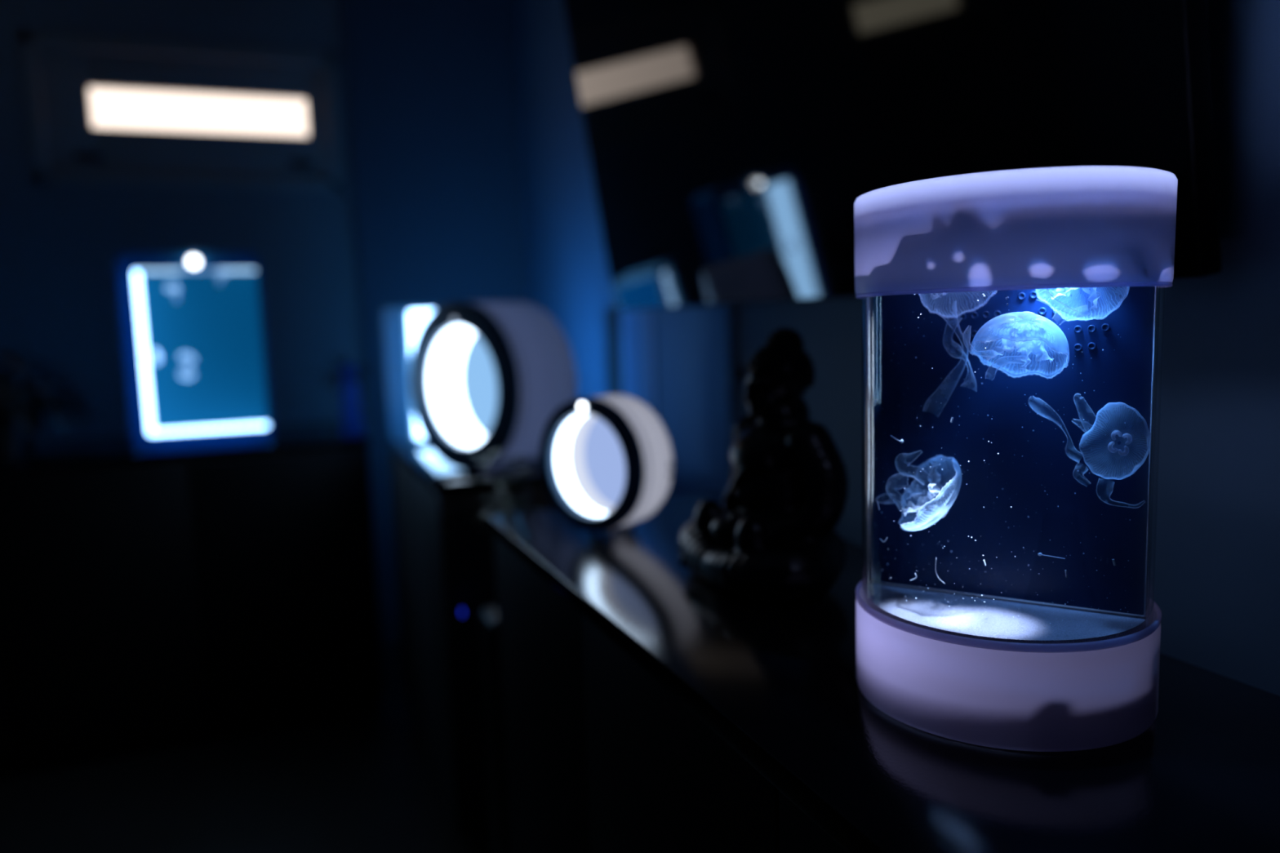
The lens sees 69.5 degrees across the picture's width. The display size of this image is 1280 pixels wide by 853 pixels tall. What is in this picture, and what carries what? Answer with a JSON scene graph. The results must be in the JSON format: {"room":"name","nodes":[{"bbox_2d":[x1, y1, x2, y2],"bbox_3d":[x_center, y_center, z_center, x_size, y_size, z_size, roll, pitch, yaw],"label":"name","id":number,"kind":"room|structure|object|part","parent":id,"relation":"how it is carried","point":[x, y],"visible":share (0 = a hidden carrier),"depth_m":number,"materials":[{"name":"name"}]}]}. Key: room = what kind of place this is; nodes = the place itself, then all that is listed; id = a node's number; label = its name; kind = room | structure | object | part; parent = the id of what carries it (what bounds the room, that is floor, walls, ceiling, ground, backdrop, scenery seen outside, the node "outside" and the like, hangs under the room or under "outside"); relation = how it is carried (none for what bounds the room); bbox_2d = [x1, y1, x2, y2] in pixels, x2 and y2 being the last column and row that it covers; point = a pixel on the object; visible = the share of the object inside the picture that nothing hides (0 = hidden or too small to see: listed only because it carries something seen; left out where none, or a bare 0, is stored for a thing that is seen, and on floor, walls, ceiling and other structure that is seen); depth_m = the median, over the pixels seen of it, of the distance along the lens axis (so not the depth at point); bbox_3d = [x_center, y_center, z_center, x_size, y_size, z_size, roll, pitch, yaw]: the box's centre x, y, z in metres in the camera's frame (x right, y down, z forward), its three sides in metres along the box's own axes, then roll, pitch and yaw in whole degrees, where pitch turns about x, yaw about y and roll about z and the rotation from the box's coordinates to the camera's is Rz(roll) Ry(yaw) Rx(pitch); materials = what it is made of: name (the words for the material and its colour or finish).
{"room":"living room","nodes":[
{"label":"living room","id":0,"kind":"room"},
{"bbox_2d":[0,0,381,641],"bbox_3d":[-1.931,-0.375,2.704,3.250,2.400,0.100,-4,7,-21],"label":"wall","id":1,"kind":"structure","parent":0,"point":[60,245],"depth_m":2.80,"materials":[{"name":"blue paint"}]},
{"bbox_2d":[19,31,342,191],"bbox_3d":[-1.383,-0.950,2.853,0.855,0.425,0.102,-4,7,-21],"label":"window","id":2,"kind":"structure","parent":1,"relation":"in","point":[102,111],"depth_m":2.82,"materials":[{"name":"beige paint"}]},
{"bbox_3d":[-1.358,-0.972,2.869,0.617,0.126,0.004,-4,7,-21],"label":"pane","id":3,"kind":"part","parent":2,"relation":"part of","materials":[{"name":"white glass"}]},
{"bbox_2d":[340,0,528,645],"bbox_3d":[-0.661,-0.463,3.135,0.565,2.400,0.030,-4,7,-21],"label":"wall","id":4,"kind":"structure","parent":1,"relation":"attached to","point":[432,86],"depth_m":3.07,"materials":[{"name":"blue paint"}]},
{"bbox_2d":[0,643,491,852],"bbox_3d":[-0.983,1.100,0.585,3.450,0.100,5.000,-4,7,-21],"label":"floor","id":5,"kind":"structure","parent":0,"point":[366,782],"depth_m":2.16,"materials":[{"name":"black"}]},
{"bbox_2d":[0,421,384,777],"bbox_3d":[-1.867,0.473,2.411,2.235,0.780,0.580,-4,7,-21],"label":"base cabinet","id":6,"kind":"object","parent":5,"relation":"on","point":[151,602],"visible":0.86,"depth_m":2.38,"materials":[{"name":"black"}]},
{"bbox_3d":[-1.763,0.485,2.150,0.441,0.699,0.019,-4,7,-21],"label":"door","id":7,"kind":"part","parent":6,"relation":"part of","materials":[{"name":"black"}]},
{"bbox_3d":[-1.350,0.454,2.313,0.441,0.699,0.019,-4,7,-21],"label":"door","id":8,"kind":"part","parent":6,"relation":"part of","materials":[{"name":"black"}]},
{"bbox_2d":[0,421,369,474],"bbox_3d":[-1.881,0.096,2.374,2.235,0.022,0.565,-4,7,-21],"label":"countertop","id":9,"kind":"structure","parent":6,"relation":"on","point":[108,451],"depth_m":2.43,"materials":[{"name":"black"}]},
{"bbox_2d":[0,351,104,458],"bbox_3d":[-1.639,-0.057,2.356,0.433,0.269,0.432,2,8,29],"label":"potted plant","id":10,"kind":"object","parent":9,"relation":"on","point":[19,419],"visible":1,"depth_m":2.32,"materials":[{"name":"black plant"}]},
{"bbox_3d":[-1.646,0.023,2.372,0.156,0.107,0.156,-4,7,-21],"label":"pot","id":11,"kind":"part","parent":10,"relation":"part of","materials":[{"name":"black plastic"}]},
{"bbox_2d":[115,246,273,453],"bbox_3d":[-1.164,-0.205,2.435,0.332,0.518,0.182,-4,7,-21],"label":"rectangular tank","id":12,"kind":"object","parent":9,"relation":"on","point":[226,403],"visible":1,"depth_m":2.48,"materials":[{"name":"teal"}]},
{"bbox_2d":[142,348,160,364],"bbox_3d":[-1.253,-0.180,2.366,0.032,0.039,0.048,4,9,41],"label":"jellyfish","id":13,"kind":"object","parent":12,"relation":"in","point":[156,351],"visible":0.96,"depth_m":2.37},
{"bbox_2d":[164,284,179,294],"bbox_3d":[-1.206,-0.345,2.382,0.033,0.045,0.029,-4,7,-21],"label":"jellyfish","id":14,"kind":"object","parent":12,"relation":"in","point":[169,285],"visible":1,"depth_m":2.38},
{"bbox_2d":[178,368,195,379],"bbox_3d":[-1.181,-0.141,2.403,0.038,0.036,0.031,-4,7,-21],"label":"jellyfish","id":15,"kind":"object","parent":12,"relation":"in","point":[182,376],"visible":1,"depth_m":2.40},
{"bbox_2d":[178,352,195,371],"bbox_3d":[-1.183,-0.169,2.410,0.038,0.048,0.036,-4,7,-21],"label":"jellyfish","id":16,"kind":"object","parent":12,"relation":"in","point":[190,356],"visible":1,"depth_m":2.41},
{"bbox_2d":[187,246,199,266],"bbox_3d":[-1.136,-0.431,2.348,0.027,0.052,0.042,-4,7,-21],"label":"lamp","id":17,"kind":"object","parent":12,"relation":"attached to","point":[193,256],"depth_m":2.33,"materials":[{"name":"grey"}]},
{"bbox_3d":[-1.179,-0.207,2.506,0.285,0.418,0.001,-4,7,-21],"label":"panel","id":18,"kind":"part","parent":12,"relation":"part of","materials":[{"name":"blue glass"}]},
{"bbox_2d":[215,270,230,284],"bbox_3d":[-1.095,-0.394,2.423,0.034,0.042,0.032,-4,7,-21],"label":"jellyfish","id":19,"kind":"object","parent":12,"relation":"in","point":[219,271],"visible":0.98,"depth_m":2.42},
{"bbox_2d":[302,353,384,437],"bbox_3d":[-0.813,-0.089,2.579,0.171,0.233,0.216,2,8,32],"label":"potted plant","id":20,"kind":"object","parent":9,"relation":"on","point":[352,425],"visible":1,"depth_m":2.57,"materials":[{"name":"black plant"}]},
{"bbox_3d":[-0.813,-0.073,2.589,0.057,0.199,0.057,-4,7,-21],"label":"pot","id":21,"kind":"part","parent":20,"relation":"part of","materials":[{"name":"blue"}]},
{"bbox_3d":[-0.938,0.423,2.476,0.441,0.699,0.019,-4,7,-21],"label":"door","id":22,"kind":"part","parent":6,"relation":"part of","materials":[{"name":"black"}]},
{"bbox_2d":[386,438,555,852],"bbox_3d":[-0.336,0.443,2.268,0.424,0.780,0.817,-4,7,-21],"label":"base cabinet","id":23,"kind":"object","parent":5,"relation":"on","point":[445,560],"visible":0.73,"depth_m":1.86,"materials":[{"name":"black wood"}]},
{"bbox_3d":[-0.593,0.423,2.380,0.019,0.699,0.398,-4,7,-21],"label":"door","id":24,"kind":"part","parent":23,"relation":"part of","materials":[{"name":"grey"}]},
{"bbox_3d":[-0.444,0.462,2.008,0.019,0.699,0.398,-4,7,-21],"label":"door","id":25,"kind":"part","parent":23,"relation":"part of","materials":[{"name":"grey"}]},
{"bbox_2d":[386,438,542,494],"bbox_3d":[-0.347,0.067,2.224,0.424,0.022,0.817,-4,7,-21],"label":"countertop","id":26,"kind":"structure","parent":23,"relation":"on","point":[440,477],"depth_m":1.90,"materials":[{"name":"black"}]},
{"bbox_2d":[382,304,443,444],"bbox_3d":[-0.500,-0.137,2.395,0.304,0.352,0.144,3,8,33],"label":"rectangular tank","id":27,"kind":"object","parent":26,"relation":"on","point":[402,326],"visible":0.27,"depth_m":2.39,"materials":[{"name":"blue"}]},
{"bbox_2d":[409,301,577,472],"bbox_3d":[-0.307,-0.086,1.923,0.346,0.348,0.178,4,9,42],"label":"tank","id":28,"kind":"object","parent":26,"relation":"on","point":[486,377],"visible":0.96,"depth_m":1.86,"materials":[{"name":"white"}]},
{"bbox_3d":[-0.298,-0.091,1.937,0.249,0.249,0.002,4,9,42],"label":"panel","id":29,"kind":"part","parent":28,"relation":"part of","materials":[{"name":"glass"}]},
{"bbox_3d":[-0.133,-0.072,1.865,0.007,0.033,0.009,4,9,42],"label":"knob","id":30,"kind":"part","parent":28,"relation":"part of","materials":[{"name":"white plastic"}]},
{"bbox_2d":[460,604,509,852],"bbox_3d":[-0.224,0.599,1.671,0.126,0.600,0.259,-4,7,-21],"label":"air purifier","id":31,"kind":"object","parent":5,"relation":"on","point":[488,617],"visible":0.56,"depth_m":1.54,"materials":[{"name":"black plastic"}]},
{"bbox_2d":[471,449,544,530],"bbox_3d":[-0.180,0.471,1.697,0.226,0.846,0.211,-3,7,-8],"label":"floor plant","id":32,"kind":"object","parent":5,"relation":"on","point":[522,503],"visible":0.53,"depth_m":1.65,"materials":[{"name":"green plant"}]},
{"bbox_2d":[488,492,1279,852],"bbox_3d":[0.286,0.599,0.756,0.400,0.780,1.770,-4,7,-21],"label":"sideboard","id":33,"kind":"object","parent":5,"relation":"on","point":[649,705],"visible":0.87,"depth_m":0.75,"materials":[{"name":"black"}]},
{"bbox_3d":[-0.131,0.535,1.296,0.019,0.699,0.436,-4,7,-21],"label":"door","id":34,"kind":"part","parent":33,"relation":"part of","materials":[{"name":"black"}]},
{"bbox_2d":[539,394,673,533],"bbox_3d":[-0.048,0.053,1.323,0.194,0.194,0.090,4,9,40],"label":"tank","id":35,"kind":"object","parent":33,"relation":"on","point":[606,461],"visible":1,"depth_m":1.32,"materials":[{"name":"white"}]},
{"bbox_3d":[-0.027,0.047,1.351,0.150,0.150,0.002,4,9,40],"label":"panel","id":36,"kind":"part","parent":35,"relation":"part of","materials":[{"name":"glass"}]},
{"bbox_3d":[0.042,0.061,1.285,0.006,0.022,0.009,4,9,40],"label":"knob","id":37,"kind":"part","parent":35,"relation":"part of","materials":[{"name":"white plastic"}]},
{"bbox_3d":[0.032,0.577,0.890,0.019,0.699,0.436,-4,7,-21],"label":"door","id":38,"kind":"part","parent":33,"relation":"part of","materials":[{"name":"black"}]},
{"bbox_2d":[677,326,848,605],"bbox_3d":[0.137,0.032,1.045,0.164,0.287,0.254,-4,7,-21],"label":"statue","id":39,"kind":"object","parent":33,"relation":"on","point":[773,539],"visible":1,"depth_m":1.00,"materials":[{"name":"black stone"}]},
{"bbox_3d":[0.196,0.619,0.484,0.019,0.699,0.436,-4,7,-21],"label":"door","id":40,"kind":"part","parent":33,"relation":"part of","materials":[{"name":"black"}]},
{"bbox_2d":[853,165,1177,751],"bbox_3d":[0.278,0.015,0.707,0.220,0.388,0.220,-4,7,-21],"label":"tank","id":41,"kind":"object","parent":33,"relation":"on","point":[932,664],"visible":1,"depth_m":0.66,"materials":[{"name":"plastic"}]},
{"bbox_2d":[879,449,961,531],"bbox_3d":[0.215,0.048,0.696,0.050,0.062,0.063,-4,7,-21],"label":"jellyfish","id":42,"kind":"object","parent":41,"relation":"in","point":[949,495],"visible":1,"depth_m":0.69},
{"bbox_3d":[0.210,0.058,0.693,0.026,0.018,0.012,-1,7,2],"label":"mouth arm","id":43,"kind":"part","parent":42,"relation":"part of"},
{"bbox_3d":[0.214,0.052,0.707,0.013,0.015,0.027,-4,7,-21],"label":"mouth arm","id":44,"kind":"part","parent":42,"relation":"part of"},
{"bbox_3d":[0.223,0.041,0.697,0.012,0.026,0.012,0,7,13],"label":"mouth arm","id":45,"kind":"part","parent":42,"relation":"part of"},
{"bbox_3d":[0.220,0.049,0.684,0.012,0.018,0.026,0,7,16],"label":"mouth arm","id":46,"kind":"part","parent":42,"relation":"part of"},
{"bbox_2d":[919,290,996,414],"bbox_3d":[0.231,-0.066,0.673,0.056,0.123,0.044,-1,7,3],"label":"jellyfish","id":47,"kind":"object","parent":41,"relation":"in","point":[993,293],"visible":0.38,"depth_m":0.68},
{"bbox_3d":[0.221,-0.102,0.670,0.022,0.019,0.011,-4,7,-21],"label":"mouth arm","id":48,"kind":"part","parent":47,"relation":"part of"},
{"bbox_2d":[872,288,1148,624],"bbox_3d":[0.249,0.019,0.658,0.190,0.233,0.083,2,8,32],"label":"drifting specks","id":49,"kind":"object","parent":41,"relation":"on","point":[901,441],"visible":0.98,"depth_m":0.66,"materials":[{"name":"white"}]},
{"bbox_2d":[962,311,1069,378],"bbox_3d":[0.266,-0.056,0.647,0.061,0.048,0.064,-7,8,-38],"label":"jellyfish","id":50,"kind":"object","parent":41,"relation":"in","point":[1009,318],"visible":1,"depth_m":0.65},
{"bbox_3d":[0.258,-0.057,0.654,0.028,0.020,0.011,1,7,19],"label":"mouth arm","id":51,"kind":"part","parent":50,"relation":"part of"},
{"bbox_3d":[0.259,-0.060,0.639,0.012,0.017,0.027,5,9,45],"label":"mouth arm","id":52,"kind":"part","parent":50,"relation":"part of"},
{"bbox_3d":[0.273,-0.051,0.655,0.012,0.027,0.020,2,8,29],"label":"mouth arm","id":53,"kind":"part","parent":50,"relation":"part of"},
{"bbox_3d":[0.274,-0.055,0.640,0.027,0.023,0.011,5,9,44],"label":"mouth arm","id":54,"kind":"part","parent":50,"relation":"part of"},
{"bbox_3d":[0.273,-0.140,0.689,0.220,0.074,0.220,-4,7,-21],"label":"lid","id":55,"kind":"part","parent":41,"relation":"part of","materials":[{"name":"plastic"}]},
{"bbox_2d":[1035,286,1129,323],"bbox_3d":[0.301,-0.100,0.630,0.058,0.060,0.048,0,7,16],"label":"jellyfish","id":56,"kind":"object","parent":41,"relation":"in","point":[1095,302],"visible":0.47,"depth_m":0.63},
{"bbox_3d":[0.297,-0.097,0.639,0.024,0.018,0.011,0,7,14],"label":"mouth arm","id":57,"kind":"part","parent":56,"relation":"part of"},
{"bbox_3d":[0.307,-0.092,0.630,0.012,0.025,0.015,-2,7,2],"label":"mouth arm","id":58,"kind":"part","parent":56,"relation":"part of"},
{"bbox_2d":[1027,395,1150,508],"bbox_3d":[0.314,0.017,0.647,0.078,0.079,0.022,1,7,22],"label":"jellyfish","id":59,"kind":"object","parent":41,"relation":"in","point":[1114,433],"visible":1,"depth_m":0.64},
{"bbox_2d":[515,0,1279,696],"bbox_3d":[0.534,-0.259,1.055,0.100,2.400,5.000,-4,7,-21],"label":"wall","id":60,"kind":"structure","parent":0,"point":[1217,580],"depth_m":0.92,"materials":[{"name":"blue paint"}]},
{"bbox_2d":[604,306,622,395],"bbox_3d":[-0.051,0.204,2.459,0.022,1.035,0.110,-4,7,-21],"label":"cable cover","id":61,"kind":"object","parent":60,"relation":"attached to","point":[612,316],"visible":0.23,"depth_m":2.40,"materials":[{"name":"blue plastic"}]},
{"bbox_2d":[620,308,657,415],"bbox_3d":[0.013,0.129,2.282,0.024,1.380,0.210,-4,7,-21],"label":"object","id":62,"kind":"structure","parent":60,"relation":"attached to","point":[637,331],"depth_m":2.22,"materials":[{"name":"blue paint"}]},
{"bbox_2d":[654,303,737,497],"bbox_3d":[0.122,0.156,2.017,0.018,1.380,0.365,-4,7,-21],"label":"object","id":63,"kind":"structure","parent":60,"relation":"attached to","point":[695,345],"depth_m":1.95,"materials":[{"name":"blue paint"}]},
{"bbox_2d":[726,366,744,379],"bbox_3d":[0.185,-0.104,1.794,0.028,0.026,0.026,-4,7,-21],"label":"power outlet","id":64,"kind":"object","parent":60,"relation":"attached to","point":[731,372],"visible":1,"depth_m":1.79,"materials":[{"name":"black plastic"}]},
{"bbox_2d":[563,0,1222,310],"bbox_3d":[0.201,-0.592,1.407,0.207,0.795,1.380,-5,7,-24],"label":"television","id":65,"kind":"object","parent":60,"relation":"attached to","point":[733,145],"visible":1,"depth_m":1.26,"materials":[{"name":"black"}]}
]}

